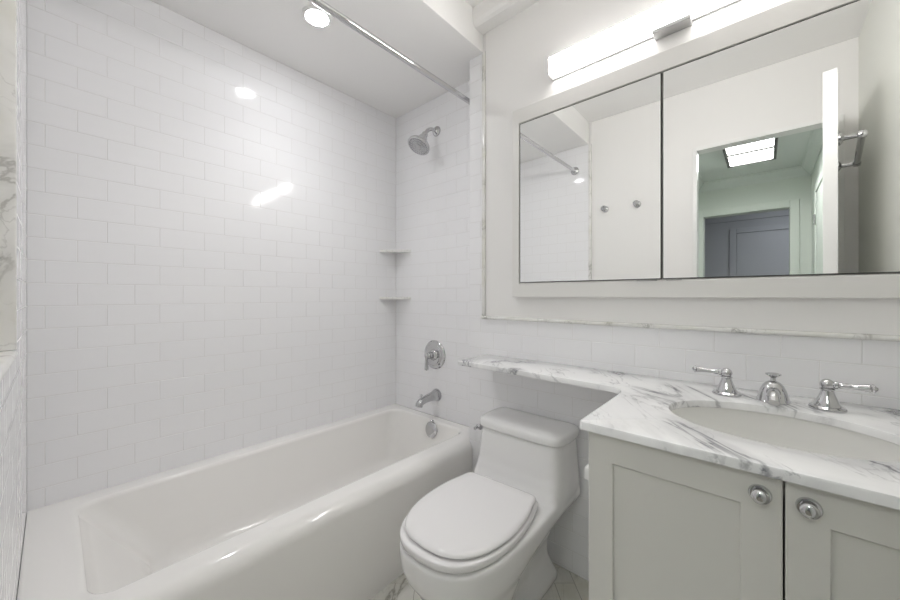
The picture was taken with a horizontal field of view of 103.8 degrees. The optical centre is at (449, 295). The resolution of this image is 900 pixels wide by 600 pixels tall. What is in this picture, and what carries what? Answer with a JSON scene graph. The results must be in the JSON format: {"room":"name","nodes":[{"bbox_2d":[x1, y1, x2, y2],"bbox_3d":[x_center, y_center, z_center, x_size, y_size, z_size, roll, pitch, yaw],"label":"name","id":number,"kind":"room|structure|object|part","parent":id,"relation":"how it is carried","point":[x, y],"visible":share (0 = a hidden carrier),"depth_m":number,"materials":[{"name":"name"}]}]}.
{"room":"bathroom","nodes":[
{"label":"bathroom","id":0,"kind":"room"},
{"bbox_2d":[0,0,26,599],"bbox_3d":[-0.611,-0.117,0.419,2.210,2.675,0.070,0,0,42],"label":"wall","id":1,"kind":"structure","parent":0,"point":[13,387],"depth_m":0.89,"materials":[{"name":"white tile"}]},
{"bbox_2d":[0,0,16,350],"bbox_3d":[-0.798,-0.543,0.633,0.018,1.284,0.026,0,0,42],"label":"trim","id":2,"kind":"structure","parent":1,"relation":"attached to","point":[8,8],"depth_m":0.63,"materials":[{"name":"stone"}]},
{"bbox_2d":[0,350,17,382],"bbox_3d":[-0.552,0.106,0.416,0.674,0.015,0.027,0,0,42],"label":"trim","id":3,"kind":"structure","parent":1,"relation":"attached to","point":[7,358],"depth_m":0.55,"materials":[{"name":"stone"}]},
{"bbox_2d":[308,0,469,104],"bbox_3d":[-0.362,-1.001,1.304,0.064,0.064,1.582,0,0,42],"label":"curtain rod","id":4,"kind":"object","parent":1,"relation":"attached to","point":[321,4],"visible":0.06,"depth_m":1.41,"materials":[{"name":"silver metal"}]},
{"bbox_2d":[27,0,395,511],"bbox_3d":[-0.914,-0.117,1.815,0.100,2.675,1.753,0,0,42],"label":"wall","id":5,"kind":"structure","parent":0,"point":[210,218],"depth_m":1.49,"materials":[{"name":"white tile"}]},
{"bbox_2d":[380,250,410,253],"bbox_3d":[-0.350,-0.285,2.262,0.150,0.016,0.135,0,0,42],"label":"corner shelf","id":6,"kind":"object","parent":5,"relation":"attached to","point":[382,251],"visible":1,"depth_m":2.26,"materials":[{"name":"stone"}]},
{"bbox_2d":[380,297,410,298],"bbox_3d":[-0.350,0.017,2.262,0.150,0.016,0.135,0,0,42],"label":"corner shelf","id":7,"kind":"object","parent":5,"relation":"attached to","point":[380,297],"visible":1,"depth_m":2.25,"materials":[{"name":"stone"}]},
{"bbox_2d":[152,0,482,117],"bbox_3d":[-0.582,-1.320,1.502,0.814,0.270,1.588,0,0,42],"label":"ceiling","id":8,"kind":"structure","parent":0,"point":[442,37],"depth_m":1.64,"materials":[{"name":"white paint"}]},
{"bbox_2d":[301,5,331,28],"bbox_3d":[-0.565,-1.181,1.501,0.124,0.007,0.124,0,0,42],"label":"recessed light","id":9,"kind":"object","parent":8,"relation":"in","point":[313,15],"visible":0.98,"depth_m":1.50,"materials":[{"name":"white paint"}]},
{"bbox_2d":[396,81,469,426],"bbox_3d":[-0.049,-0.117,2.164,0.730,2.675,0.120,0,0,42],"label":"wall","id":10,"kind":"structure","parent":0,"point":[433,188],"depth_m":2.12,"materials":[{"name":"white tile"}]},
{"bbox_2d":[408,126,440,154],"bbox_3d":[-0.149,-0.912,2.037,0.132,0.197,0.204,0,0,42],"label":"sprayer","id":11,"kind":"object","parent":10,"relation":"attached to","point":[418,144],"visible":1,"depth_m":2.00,"materials":[{"name":"silver metal"}]},
{"bbox_3d":[-0.117,-0.958,2.066,0.021,0.065,0.095,0,0,42],"label":"arm","id":12,"kind":"part","parent":11,"relation":"part of","materials":[{"name":"silver metal"}]},
{"bbox_2d":[416,388,440,407],"bbox_3d":[-0.133,0.596,2.048,0.074,0.080,0.167,0,0,42],"label":"tub spout","id":13,"kind":"object","parent":10,"relation":"attached to","point":[435,395],"visible":1,"depth_m":2.04,"materials":[{"name":"grey metal"}]},
{"bbox_2d":[424,340,445,369],"bbox_3d":[-0.118,0.355,2.090,0.172,0.172,0.084,0,0,42],"label":"shower valve","id":14,"kind":"object","parent":10,"relation":"attached to","point":[434,355],"visible":1,"depth_m":2.09,"materials":[{"name":"silver metal"}]},
{"bbox_3d":[-0.138,0.388,2.067,0.024,0.100,0.024,0,0,42],"label":"lever","id":15,"kind":"part","parent":14,"relation":"part of","materials":[{"name":"silver metal"}]},
{"bbox_2d":[465,0,482,7],"bbox_3d":[0.179,-1.405,0.695,1.396,0.100,1.533,0,0,42],"label":"ceiling","id":16,"kind":"structure","parent":0,"point":[472,3],"depth_m":1.63,"materials":[{"name":"white paint"}]},
{"bbox_2d":[369,562,588,599],"bbox_3d":[-0.128,1.170,0.962,2.210,0.100,1.523,0,0,42],"label":"floor","id":17,"kind":"structure","parent":0,"point":[567,585],"depth_m":1.34,"materials":[{"name":"stone"}]},
{"bbox_2d":[17,404,471,599],"bbox_3d":[-0.606,0.917,1.521,0.751,0.406,1.581,0,0,42],"label":"bathtub","id":18,"kind":"object","parent":17,"relation":"on","point":[316,513],"visible":0.94,"depth_m":1.32,"materials":[{"name":"white ceramic"}]},
{"bbox_3d":[-0.107,0.763,2.026,0.088,0.099,0.028,0,0,42],"label":"overflow plate","id":19,"kind":"part","parent":18,"relation":"part of","materials":[{"name":"silver metal"}]},
{"bbox_2d":[400,407,580,599],"bbox_3d":[0.135,0.813,1.256,0.402,0.614,0.727,0,0,42],"label":"toilet","id":20,"kind":"object","parent":17,"relation":"on","point":[483,533],"visible":1,"depth_m":1.18,"materials":[{"name":"white ceramic"}]},
{"bbox_3d":[0.056,0.724,1.149,0.356,0.022,0.457,0,0,42],"label":"seat","id":21,"kind":"part","parent":20,"relation":"part of","materials":[{"name":"white plastic"}]},
{"bbox_3d":[0.062,0.700,1.155,0.344,0.015,0.433,0,0,42],"label":"lid","id":22,"kind":"part","parent":20,"relation":"part of","materials":[{"name":"white plastic"}]},
{"bbox_3d":[0.121,0.567,1.525,0.024,0.024,0.035,0,0,42],"label":"flush lever","id":23,"kind":"part","parent":20,"relation":"part of","materials":[{"name":"silver metal"}]},
{"bbox_3d":[0.313,0.527,1.447,0.386,0.043,0.206,0,0,42],"label":"tank lid","id":24,"kind":"part","parent":20,"relation":"part of","materials":[{"name":"white ceramic"}]},
{"bbox_2d":[585,432,899,599],"bbox_3d":[0.743,0.712,0.798,0.684,0.816,0.604,0,0,42],"label":"vanity","id":25,"kind":"object","parent":17,"relation":"on","point":[664,525],"visible":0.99,"depth_m":0.65,"materials":[{"name":"grey paint"}]},
{"bbox_2d":[458,354,899,509],"bbox_3d":[0.490,0.292,1.025,1.369,0.020,0.605,0,0,42],"label":"countertop","id":26,"kind":"structure","parent":25,"relation":"on","point":[640,413],"depth_m":0.78,"materials":[{"name":"stone"}]},
{"bbox_2d":[692,365,741,397],"bbox_3d":[0.770,0.244,1.021,0.115,0.075,0.068,0,0,42],"label":"tap","id":27,"kind":"object","parent":26,"relation":"on","point":[725,388],"visible":1,"depth_m":1.00,"materials":[{"name":"silver metal"}]},
{"bbox_3d":[0.760,0.220,1.025,0.095,0.027,0.027,0,0,35],"label":"lever","id":28,"kind":"part","parent":27,"relation":"part of","materials":[{"name":"silver metal"}]},
{"bbox_3d":[0.788,0.277,1.006,0.068,0.010,0.068,0,0,42],"label":"plate","id":29,"kind":"part","parent":27,"relation":"part of","materials":[{"name":"silver metal"}]},
{"bbox_2d":[756,372,790,405],"bbox_3d":[0.847,0.244,0.924,0.070,0.076,0.119,0,0,42],"label":"faucet spout","id":30,"kind":"object","parent":26,"relation":"on","point":[772,392],"visible":1,"depth_m":0.92,"materials":[{"name":"silver metal"}]},
{"bbox_3d":[0.833,0.259,0.910,0.029,0.039,0.080,0,0,42],"label":"spout","id":31,"kind":"part","parent":30,"relation":"part of","materials":[{"name":"silver metal"}]},
{"bbox_3d":[0.863,0.217,0.943,0.033,0.024,0.033,0,0,42],"label":"lift knob","id":32,"kind":"part","parent":30,"relation":"part of","materials":[{"name":"silver metal"}]},
{"bbox_2d":[671,407,899,526],"bbox_3d":[0.721,0.385,0.777,0.458,0.165,0.356,0,0,42],"label":"sink basin","id":33,"kind":"object","parent":26,"relation":"in","point":[787,432],"visible":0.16,"depth_m":0.87,"materials":[{"name":"white ceramic"}]},
{"bbox_2d":[808,379,878,413],"bbox_3d":[0.953,0.244,0.859,0.115,0.075,0.068,0,0,42],"label":"tap","id":34,"kind":"object","parent":26,"relation":"on","point":[826,400],"visible":1,"depth_m":0.86,"materials":[{"name":"silver metal"}]},
{"bbox_3d":[0.935,0.277,0.875,0.068,0.010,0.068,0,0,42],"label":"plate","id":35,"kind":"part","parent":34,"relation":"part of","materials":[{"name":"silver metal"}]},
{"bbox_3d":[0.960,0.220,0.852,0.095,0.027,0.028,0,0,42],"label":"lever","id":36,"kind":"part","parent":34,"relation":"part of","materials":[{"name":"silver metal"}]},
{"bbox_3d":[0.441,0.663,0.703,0.321,0.714,0.020,0,0,42],"label":"door","id":37,"kind":"part","parent":25,"relation":"part of","materials":[{"name":"grey paint"}]},
{"bbox_3d":[0.527,0.341,0.600,0.032,0.032,0.020,0,0,42],"label":"knob","id":38,"kind":"part","parent":25,"relation":"part of","materials":[{"name":"silver metal"}]},
{"bbox_3d":[0.571,0.341,0.560,0.032,0.032,0.020,0,0,42],"label":"knob","id":39,"kind":"part","parent":25,"relation":"part of","materials":[{"name":"silver metal"}]},
{"bbox_3d":[0.682,0.663,0.488,0.319,0.714,0.020,0,0,42],"label":"door","id":40,"kind":"part","parent":25,"relation":"part of","materials":[{"name":"grey paint"}]},
{"bbox_2d":[469,0,899,580],"bbox_3d":[0.734,-0.117,1.381,1.480,2.675,0.250,0,0,42],"label":"wall","id":41,"kind":"structure","parent":0,"point":[518,49],"depth_m":1.38,"materials":[{"name":"white paint"}]},
{"bbox_2d":[482,50,485,315],"bbox_3d":[0.164,-0.543,1.714,0.018,1.284,0.011,0,0,42],"label":"trim","id":42,"kind":"structure","parent":41,"relation":"attached to","point":[484,51],"depth_m":1.71,"materials":[{"name":"stone"}]},
{"bbox_2d":[473,0,539,34],"bbox_3d":[0.655,-1.313,1.230,1.396,0.083,0.081,0,0,42],"label":"trim","id":43,"kind":"structure","parent":41,"relation":"attached to","point":[488,14],"depth_m":1.61,"materials":[{"name":"white paint"}]},
{"bbox_2d":[547,0,739,80],"bbox_3d":[0.739,-0.931,1.175,0.868,0.092,0.051,0,0,42],"label":"vanity light","id":44,"kind":"object","parent":41,"relation":"attached to","point":[669,17],"visible":1,"depth_m":1.24,"materials":[{"name":"white glass"}]},
{"bbox_2d":[481,316,899,341],"bbox_3d":[0.677,0.106,1.255,1.396,0.015,0.015,0,0,42],"label":"trim","id":45,"kind":"structure","parent":41,"relation":"attached to","point":[878,337],"depth_m":1.09,"materials":[{"name":"stone"}]},
{"bbox_2d":[512,0,899,297],"bbox_3d":[0.724,-0.409,1.200,1.174,0.832,0.033,0,0,42],"label":"medicine cabinet","id":46,"kind":"object","parent":41,"relation":"attached to","point":[757,155],"visible":1,"depth_m":1.08,"materials":[{"name":"white metal"}]},
{"bbox_3d":[0.515,-0.406,1.380,0.545,0.699,0.010,0,0,42],"label":"mirror door","id":47,"kind":"part","parent":46,"relation":"part of","materials":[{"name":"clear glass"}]},
{"bbox_3d":[0.925,-0.406,1.014,0.547,0.699,0.010,0,0,42],"label":"mirror door","id":48,"kind":"part","parent":46,"relation":"part of","materials":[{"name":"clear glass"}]}
]}

